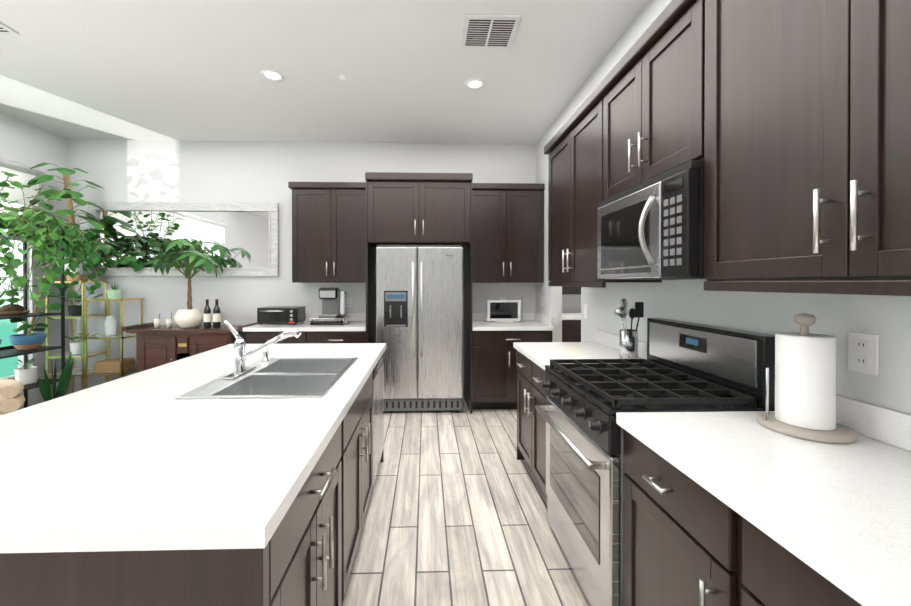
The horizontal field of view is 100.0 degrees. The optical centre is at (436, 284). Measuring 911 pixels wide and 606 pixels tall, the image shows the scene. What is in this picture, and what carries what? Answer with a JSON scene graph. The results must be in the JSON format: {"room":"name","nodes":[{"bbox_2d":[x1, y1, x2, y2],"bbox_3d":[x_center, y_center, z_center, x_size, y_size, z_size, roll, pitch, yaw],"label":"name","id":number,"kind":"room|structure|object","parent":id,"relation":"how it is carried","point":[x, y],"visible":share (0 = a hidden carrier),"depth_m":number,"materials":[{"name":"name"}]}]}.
{"room":"kitchen","nodes":[
{"label":"kitchen","id":0,"kind":"room"},
{"bbox_2d":[0,112,69,410],"bbox_3d":[-4.391,-0.172,0.921,0.150,3.100,7.330,0,0,-2],"label":"wall","id":1,"kind":"structure","parent":0,"point":[25,143],"depth_m":4.26,"materials":[{"name":"paint"}]},
{"bbox_2d":[0,204,38,378],"bbox_3d":[-4.394,-0.042,2.632,0.160,2.180,3.090,0,0,-2],"label":"window","id":2,"kind":"structure","parent":1,"relation":"in","point":[20,273],"depth_m":4.11,"materials":[{"name":"white"}]},
{"bbox_2d":[0,158,43,207],"bbox_3d":[-4.319,-1.047,2.628,0.080,0.420,3.150,0,0,-2],"label":"window blind","id":3,"kind":"object","parent":1,"relation":"attached to","point":[25,173],"visible":0.6,"depth_m":3.98,"materials":[{"name":"white fabric"}]},
{"bbox_2d":[68,140,535,393],"bbox_3d":[-1.611,-0.194,4.733,5.920,3.100,0.162,0,0,-2],"label":"wall","id":4,"kind":"structure","parent":0,"point":[186,171],"depth_m":4.64,"materials":[{"name":"paint"}]},
{"bbox_2d":[88,202,278,275],"bbox_3d":[-3.038,-0.548,4.594,2.240,0.890,0.053,0,0,-2],"label":"mirror","id":5,"kind":"object","parent":4,"relation":"attached to","point":[246,235],"visible":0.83,"depth_m":4.60,"materials":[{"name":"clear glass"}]},
{"bbox_2d":[288,182,365,282],"bbox_3d":[-1.216,-0.595,4.476,0.916,1.135,0.388,0,0,-2],"label":"upper cabinet","id":6,"kind":"object","parent":4,"relation":"attached to","point":[328,232],"visible":0.9,"depth_m":4.33,"materials":[{"name":"brown wood"}]},
{"bbox_2d":[347,298,351,307],"bbox_3d":[-1.069,0.216,4.676,0.075,0.120,0.008,0,0,-2],"label":"outlet","id":7,"kind":"object","parent":4,"relation":"attached to","point":[349,302],"visible":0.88,"depth_m":4.67,"materials":[{"name":"white plastic"}]},
{"bbox_2d":[472,183,544,282],"bbox_3d":[0.799,-0.596,4.532,0.868,1.135,0.388,0,0,-2],"label":"upper cabinet","id":8,"kind":"object","parent":4,"relation":"attached to","point":[507,232],"visible":0.92,"depth_m":4.38,"materials":[{"name":"brown wood"}]},
{"bbox_2d":[0,0,649,143],"bbox_3d":[-0.710,-1.786,1.648,7.550,0.120,8.900,0,0,-2],"label":"ceiling","id":9,"kind":"structure","parent":0,"point":[174,70],"depth_m":3.04,"materials":[{"name":"paint"}]},
{"bbox_2d":[0,22,18,34],"bbox_3d":[-3.068,-1.723,2.419,0.400,0.014,0.410,0,0,-2],"label":"ceiling vent","id":10,"kind":"object","parent":9,"relation":"in","point":[5,30],"visible":1,"depth_m":2.59,"materials":[{"name":"white metal"}]},
{"bbox_2d":[261,69,283,81],"bbox_3d":[-1.357,-1.729,3.151,0.176,0.011,0.176,0,0,-2],"label":"recessed light","id":11,"kind":"object","parent":9,"relation":"in","point":[272,75],"visible":0.98,"depth_m":3.15,"materials":[{"name":"white"}]},
{"bbox_2d":[339,74,347,80],"bbox_3d":[-0.778,-1.722,3.178,0.072,0.025,0.072,0,0,-2],"label":"smoke detector","id":12,"kind":"object","parent":9,"relation":"attached to","point":[342,77],"visible":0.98,"depth_m":3.16,"materials":[{"name":"white plastic"}]},
{"bbox_2d":[465,78,484,89],"bbox_3d":[0.330,-1.729,3.288,0.176,0.011,0.176,0,0,-2],"label":"recessed light","id":13,"kind":"object","parent":9,"relation":"in","point":[474,83],"visible":1,"depth_m":3.28,"materials":[{"name":"white"}]},
{"bbox_2d":[461,14,520,48],"bbox_3d":[0.358,-1.724,2.609,0.360,0.014,0.340,0,0,-2],"label":"ceiling vent","id":14,"kind":"object","parent":9,"relation":"in","point":[488,31],"visible":1,"depth_m":2.58,"materials":[{"name":"white metal"}]},
{"bbox_2d":[342,394,590,605],"bbox_3d":[-0.710,1.424,1.667,7.550,0.100,8.900,0,0,-2],"label":"floor","id":15,"kind":"structure","parent":0,"point":[456,513],"depth_m":2.18,"materials":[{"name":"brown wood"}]},
{"bbox_2d":[0,379,24,415],"bbox_3d":[-3.171,1.030,2.537,0.579,0.678,0.600,0,0,-2],"label":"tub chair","id":16,"kind":"object","parent":15,"relation":"on","point":[12,398],"visible":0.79,"depth_m":2.63,"materials":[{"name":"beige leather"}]},
{"bbox_2d":[0,224,64,407],"bbox_3d":[-4.069,0.385,3.179,0.400,1.960,1.620,0,0,-2],"label":"metal plant stand","id":17,"kind":"object","parent":15,"relation":"on","point":[8,351],"visible":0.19,"depth_m":3.95,"materials":[{"name":"black metal"}]},
{"bbox_2d":[0,276,29,315],"bbox_3d":[-4.101,0.100,3.644,0.288,0.382,0.327,0,0,-2],"label":"bonsai plant","id":18,"kind":"object","parent":17,"relation":"on","point":[11,309],"visible":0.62,"depth_m":3.63,"materials":[{"name":"green plant"}]},
{"bbox_2d":[14,358,37,384],"bbox_3d":[-4.099,0.858,3.793,0.193,0.244,0.202,0,0,-2],"label":"potted plant","id":19,"kind":"object","parent":17,"relation":"on","point":[26,375],"visible":0.98,"depth_m":3.77,"materials":[{"name":"ceramic"}]},
{"bbox_2d":[0,275,64,349],"bbox_3d":[-4.011,0.269,3.808,0.520,0.742,0.421,0,0,-2],"label":"potted plant","id":20,"kind":"object","parent":17,"relation":"on","point":[28,340],"visible":0.88,"depth_m":3.79,"materials":[{"name":"blue ceramic"}]},
{"bbox_2d":[0,171,73,307],"bbox_3d":[-3.863,-0.438,3.625,0.845,1.314,1.046,0,0,-2],"label":"pothos plant","id":21,"kind":"object","parent":17,"relation":"on","point":[39,239],"visible":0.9,"depth_m":3.38,"materials":[{"name":"green plant"}]},
{"bbox_2d":[0,179,121,297],"bbox_3d":[-3.869,-0.501,3.832,0.844,1.298,1.381,0,0,-2],"label":"pothos plant","id":22,"kind":"object","parent":17,"relation":"on","point":[81,239],"visible":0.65,"depth_m":3.77,"materials":[{"name":"green plant"}]},
{"bbox_2d":[39,352,73,401],"bbox_3d":[-3.768,1.012,3.749,0.221,0.700,0.235,0,0,-2],"label":"snake plant","id":23,"kind":"object","parent":15,"relation":"on","point":[62,386],"visible":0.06,"depth_m":3.79,"materials":[{"name":"green plant"}]},
{"bbox_2d":[45,281,142,392],"bbox_3d":[-3.891,0.658,4.366,0.820,1.400,0.320,0,0,-2],"label":"etagere","id":24,"kind":"object","parent":15,"relation":"on","point":[84,371],"visible":0.71,"depth_m":4.22,"materials":[{"name":"gold metal"}]},
{"bbox_2d":[49,291,102,315],"bbox_3d":[-4.103,0.208,4.332,0.329,0.277,0.381,0,0,-2],"label":"potted plant","id":25,"kind":"object","parent":24,"relation":"on","point":[74,310],"visible":0.69,"depth_m":4.30,"materials":[{"name":"ceramic"}]},
{"bbox_2d":[65,333,95,354],"bbox_3d":[-4.095,0.668,4.355,0.223,0.238,0.336,0,0,-2],"label":"plant","id":26,"kind":"object","parent":24,"relation":"on","point":[75,348],"visible":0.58,"depth_m":4.31,"materials":[{"name":"green plant"}]},
{"bbox_2d":[27,162,144,280],"bbox_3d":[-3.877,-0.686,4.112,0.844,1.289,0.819,0,0,-2],"label":"potted plant","id":27,"kind":"object","parent":24,"relation":"on","point":[70,212],"visible":0.67,"depth_m":4.27,"materials":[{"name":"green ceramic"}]},
{"bbox_2d":[104,316,116,335],"bbox_3d":[-3.734,0.464,4.369,0.110,0.225,0.108,0,0,-2],"label":"vase","id":28,"kind":"object","parent":24,"relation":"on","point":[110,325],"visible":0.98,"depth_m":4.33,"materials":[{"name":"white ceramic"}]},
{"bbox_2d":[94,358,134,372],"bbox_3d":[-3.684,0.922,4.373,0.300,0.130,0.220,0,0,-2],"label":"woven basket","id":29,"kind":"object","parent":24,"relation":"on","point":[110,365],"visible":0.83,"depth_m":4.27,"materials":[{"name":"brown wicker"}]},
{"bbox_2d":[106,283,122,298],"bbox_3d":[-3.684,0.060,4.368,0.150,0.194,0.150,0,0,-2],"label":"succulent plant","id":30,"kind":"object","parent":24,"relation":"on","point":[115,293],"visible":1,"depth_m":4.32,"materials":[{"name":"green plant"}]},
{"bbox_2d":[0,412,347,605],"bbox_3d":[-0.671,0.941,1.152,0.620,0.872,0.712,0,0,-2],"label":"base cabinet","id":31,"kind":"object","parent":15,"relation":"on","point":[305,556],"depth_m":0.77,"materials":[{"name":"brown wood"}]},
{"bbox_2d":[0,343,385,552],"bbox_3d":[-0.955,0.478,1.830,1.190,0.041,2.230,0,0,-2],"label":"countertop","id":32,"kind":"structure","parent":31,"relation":"on","point":[145,460],"depth_m":1.02,"materials":[{"name":"white stone"}]},
{"bbox_2d":[222,320,300,378],"bbox_3d":[-0.884,0.313,2.042,0.396,0.270,0.452,0,0,-2],"label":"faucet","id":33,"kind":"object","parent":32,"relation":"on","point":[241,357],"visible":1,"depth_m":1.92,"materials":[{"name":"silver metal"}]},
{"bbox_2d":[175,357,357,398],"bbox_3d":[-0.768,0.550,1.946,0.590,0.201,0.810,0,0,-2],"label":"double-bowl sink","id":34,"kind":"object","parent":32,"relation":"in","point":[299,378],"visible":0.56,"depth_m":1.92,"materials":[{"name":"metal"}]},
{"bbox_2d":[372,353,383,485],"bbox_3d":[-0.689,0.934,2.648,0.588,0.868,0.559,0,0,-2],"label":"dishwasher","id":35,"kind":"object","parent":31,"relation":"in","point":[378,408],"visible":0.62,"depth_m":2.61,"materials":[{"name":"grey metal"}]},
{"bbox_2d":[122,322,257,372],"bbox_3d":[-2.771,0.903,4.377,1.288,0.909,0.482,0,0,-2],"label":"sideboard","id":36,"kind":"object","parent":15,"relation":"on","point":[160,346],"visible":0.31,"depth_m":4.16,"materials":[{"name":"brown wood"}]},
{"bbox_2d":[153,314,160,327],"bbox_3d":[-3.180,0.402,4.344,0.080,0.170,0.079,0,0,-2],"label":"cup","id":37,"kind":"object","parent":36,"relation":"on","point":[157,323],"visible":1,"depth_m":4.32,"materials":[{"name":"beige ceramic"}]},
{"bbox_2d":[165,313,172,327],"bbox_3d":[-3.061,0.402,4.367,0.080,0.170,0.079,0,0,-2],"label":"cup","id":38,"kind":"object","parent":36,"relation":"on","point":[169,322],"visible":1,"depth_m":4.34,"materials":[{"name":"beige ceramic"}]},
{"bbox_2d":[145,239,230,328],"bbox_3d":[-2.824,-0.017,4.291,0.929,1.009,0.530,0,0,-2],"label":"plant","id":39,"kind":"object","parent":36,"relation":"on","point":[190,316],"visible":1,"depth_m":4.30,"materials":[{"name":"green plant"}]},
{"bbox_2d":[203,299,210,327],"bbox_3d":[-2.589,0.324,4.310,0.077,0.326,0.077,0,0,-2],"label":"wine bottle","id":40,"kind":"object","parent":36,"relation":"on","point":[207,317],"visible":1,"depth_m":4.29,"materials":[{"name":"black glass"}]},
{"bbox_2d":[213,299,220,327],"bbox_3d":[-2.495,0.324,4.332,0.077,0.326,0.077,0,0,-2],"label":"wine bottle","id":41,"kind":"object","parent":36,"relation":"on","point":[216,317],"visible":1,"depth_m":4.30,"materials":[{"name":"black glass"}]},
{"bbox_2d":[246,331,313,343],"bbox_3d":[-1.664,0.922,4.338,0.692,0.872,0.657,0,0,-2],"label":"base cabinet","id":42,"kind":"object","parent":15,"relation":"on","point":[306,336],"depth_m":4.01,"materials":[{"name":"brown wood"}]},
{"bbox_2d":[314,331,365,342],"bbox_3d":[-1.097,0.922,4.353,0.690,0.872,0.657,0,0,-2],"label":"base cabinet","id":43,"kind":"object","parent":15,"relation":"on","point":[317,337],"depth_m":4.03,"materials":[{"name":"brown wood"}]},
{"bbox_2d":[243,313,365,331],"bbox_3d":[-1.391,0.414,4.330,1.276,0.141,0.682,0,0,-2],"label":"countertop","id":44,"kind":"structure","parent":43,"relation":"on","point":[357,322],"depth_m":4.08,"materials":[{"name":"white stone"}]},
{"bbox_2d":[257,306,305,324],"bbox_3d":[-1.770,0.347,4.362,0.440,0.190,0.341,0,0,-2],"label":"toaster oven","id":45,"kind":"object","parent":44,"relation":"on","point":[294,315],"visible":1,"depth_m":4.22,"materials":[{"name":"black metal"}]},
{"bbox_2d":[309,288,350,324],"bbox_3d":[-1.210,0.235,4.367,0.382,0.413,0.341,0,0,-2],"label":"coffee maker","id":46,"kind":"object","parent":44,"relation":"on","point":[334,303],"visible":1,"depth_m":4.35,"materials":[{"name":"silver metal"}]},
{"bbox_2d":[365,172,472,413],"bbox_3d":[-0.192,0.093,4.335,1.119,2.530,0.732,0,0,-2],"label":"tall cabinet","id":47,"kind":"object","parent":15,"relation":"on","point":[403,208],"visible":0.98,"depth_m":4.01,"materials":[{"name":"brown wood"}]},
{"bbox_2d":[376,245,462,412],"bbox_3d":[-0.189,0.466,4.311,0.910,1.785,0.751,0,0,-2],"label":"refrigerator","id":48,"kind":"object","parent":15,"relation":"on","point":[419,310],"visible":0.96,"depth_m":4.00,"materials":[{"name":"grey metal"}]},
{"bbox_2d":[472,331,551,409],"bbox_3d":[0.803,0.922,4.385,0.868,0.872,0.698,0,0,-2],"label":"base cabinet","id":49,"kind":"object","parent":15,"relation":"on","point":[494,369],"visible":0.62,"depth_m":4.08,"materials":[{"name":"brown wood"}]},
{"bbox_2d":[472,312,553,330],"bbox_3d":[0.803,0.413,4.390,0.868,0.141,0.682,0,0,-2],"label":"countertop","id":50,"kind":"structure","parent":49,"relation":"on","point":[532,321],"depth_m":4.28,"materials":[{"name":"white stone"}]},
{"bbox_2d":[487,300,520,322],"bbox_3d":[0.796,0.310,4.529,0.400,0.262,0.110,0,0,-2],"label":"tablet","id":51,"kind":"object","parent":50,"relation":"on","point":[503,311],"visible":1,"depth_m":4.51,"materials":[{"name":"white plastic"}]},
{"bbox_2d":[517,350,546,497],"bbox_3d":[0.943,0.932,2.582,0.687,0.872,0.837,0,0,-2],"label":"base cabinet","id":52,"kind":"object","parent":15,"relation":"on","point":[531,434],"visible":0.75,"depth_m":2.55,"materials":[{"name":"brown wood"}]},
{"bbox_2d":[513,329,646,369],"bbox_3d":[0.951,0.424,2.586,0.672,0.141,0.848,0,0,-2],"label":"countertop","id":53,"kind":"structure","parent":52,"relation":"on","point":[605,345],"depth_m":2.64,"materials":[{"name":"white stone"}]},
{"bbox_2d":[615,298,643,358],"bbox_3d":[1.128,0.268,2.268,0.184,0.373,0.146,0,0,-2],"label":"utensil holder","id":54,"kind":"object","parent":53,"relation":"on","point":[628,343],"visible":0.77,"depth_m":2.24,"materials":[{"name":"metal"}]},
{"bbox_2d":[562,320,580,341],"bbox_3d":[1.812,0.915,5.575,0.710,0.872,0.620,0,0,-2],"label":"base cabinet","id":55,"kind":"object","parent":15,"relation":"on","point":[571,330],"visible":0.02,"depth_m":5.25,"materials":[{"name":"brown wood"}]},
{"bbox_2d":[562,313,580,319],"bbox_3d":[2.107,0.456,5.576,1.340,0.041,0.650,0,0,-2],"label":"countertop","id":56,"kind":"structure","parent":55,"relation":"on","point":[571,316],"depth_m":5.29,"materials":[{"name":"white stone"}]},
{"bbox_2d":[535,318,774,605],"bbox_3d":[0.918,0.780,1.776,0.728,1.185,0.757,0,0,-2],"label":"gas range","id":57,"kind":"object","parent":15,"relation":"on","point":[689,367],"visible":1,"depth_m":1.60,"materials":[{"name":"grey metal"}]},
{"bbox_2d":[623,430,702,605],"bbox_3d":[1.005,0.941,1.104,0.647,0.872,0.579,0,0,-2],"label":"base cabinet","id":58,"kind":"object","parent":15,"relation":"on","point":[687,541],"depth_m":1.18,"materials":[{"name":"brown wood"}]},
{"bbox_2d":[616,394,910,605],"bbox_3d":[1.012,0.436,0.389,0.672,0.141,2.001,0,0,-2],"label":"countertop","id":59,"kind":"structure","parent":58,"relation":"on","point":[838,516],"depth_m":0.90,"materials":[{"name":"white stone"}]},
{"bbox_2d":[757,313,857,443],"bbox_3d":[1.173,0.275,1.217,0.232,0.370,0.232,0,0,-2],"label":"paper towel holder","id":60,"kind":"object","parent":59,"relation":"on","point":[805,384],"visible":1,"depth_m":1.17,"materials":[{"name":"white paper"}]},
{"bbox_2d":[699,488,861,605],"bbox_3d":[1.019,0.944,0.577,0.647,0.872,0.774,0,0,-2],"label":"base cabinet","id":61,"kind":"object","parent":15,"relation":"on","point":[740,564],"depth_m":0.84,"materials":[{"name":"brown wood"}]},
{"bbox_2d":[562,294,580,312],"bbox_3d":[1.988,-0.202,6.109,1.590,3.100,0.150,0,0,-2],"label":"wall","id":62,"kind":"structure","parent":0,"point":[571,303],"depth_m":6.03,"materials":[{"name":"paint"}]},
{"bbox_2d":[562,287,580,293],"bbox_3d":[2.085,0.049,5.833,1.370,0.200,0.390,0,0,-2],"label":"upper cabinet","id":63,"kind":"object","parent":62,"relation":"attached to","point":[571,290],"visible":0.11,"depth_m":5.99,"materials":[{"name":"brown wood"}]},
{"bbox_2d":[536,0,910,413],"bbox_3d":[1.391,-0.173,1.081,0.120,3.100,7.330,0,0,-2],"label":"wall","id":64,"kind":"structure","parent":0,"point":[887,319],"depth_m":1.62,"materials":[{"name":"paint"}]},
{"bbox_2d":[551,286,581,341],"bbox_3d":[1.317,0.332,3.755,0.122,2.059,0.833,0,0,-2],"label":"door frame","id":65,"kind":"structure","parent":64,"relation":"attached to","point":[556,303],"depth_m":4.16,"materials":[{"name":"white paint"}]},
{"bbox_2d":[584,304,587,318],"bbox_3d":[1.267,0.225,3.236,0.008,0.120,0.075,0,0,-2],"label":"light switch","id":66,"kind":"object","parent":64,"relation":"attached to","point":[586,311],"visible":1,"depth_m":3.22,"materials":[{"name":"white plastic"}]},
{"bbox_2d":[544,84,661,283],"bbox_3d":[1.112,-0.585,2.648,0.347,1.134,1.037,0,0,-2],"label":"upper cabinet","id":67,"kind":"object","parent":64,"relation":"attached to","point":[573,154],"depth_m":2.59,"materials":[{"name":"brown wood"}]},
{"bbox_2d":[600,0,683,201],"bbox_3d":[1.135,-0.807,1.795,0.347,0.679,0.790,0,0,-2],"label":"upper cabinet","id":68,"kind":"object","parent":64,"relation":"attached to","point":[642,97],"depth_m":1.75,"materials":[{"name":"brown wood"}]},
{"bbox_2d":[597,160,703,279],"bbox_3d":[1.075,-0.244,1.778,0.468,0.433,0.748,0,0,-2],"label":"microwave","id":69,"kind":"object","parent":68,"relation":"attached to","point":[652,229],"visible":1,"depth_m":1.59,"materials":[{"name":"silver metal"}]},
{"bbox_2d":[684,0,910,287],"bbox_3d":[1.160,-0.575,0.914,0.347,1.134,1.099,0,0,-2],"label":"upper cabinet","id":70,"kind":"object","parent":64,"relation":"attached to","point":[788,122],"depth_m":1.03,"materials":[{"name":"brown wood"}]},
{"bbox_2d":[848,331,878,375],"bbox_3d":[1.323,0.211,1.186,0.008,0.125,0.080,0,0,-2],"label":"outlet","id":71,"kind":"object","parent":64,"relation":"attached to","point":[863,352],"visible":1,"depth_m":1.18,"materials":[{"name":"white plastic"}]},
{"label":"outside","id":72,"kind":"structure","parent":0,"visible":0},
{"bbox_2d":[0,201,17,377],"bbox_3d":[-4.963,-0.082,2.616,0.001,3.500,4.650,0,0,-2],"label":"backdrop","id":73,"kind":"structure","parent":72,"point":[8,366],"depth_m":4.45,"materials":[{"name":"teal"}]}
]}

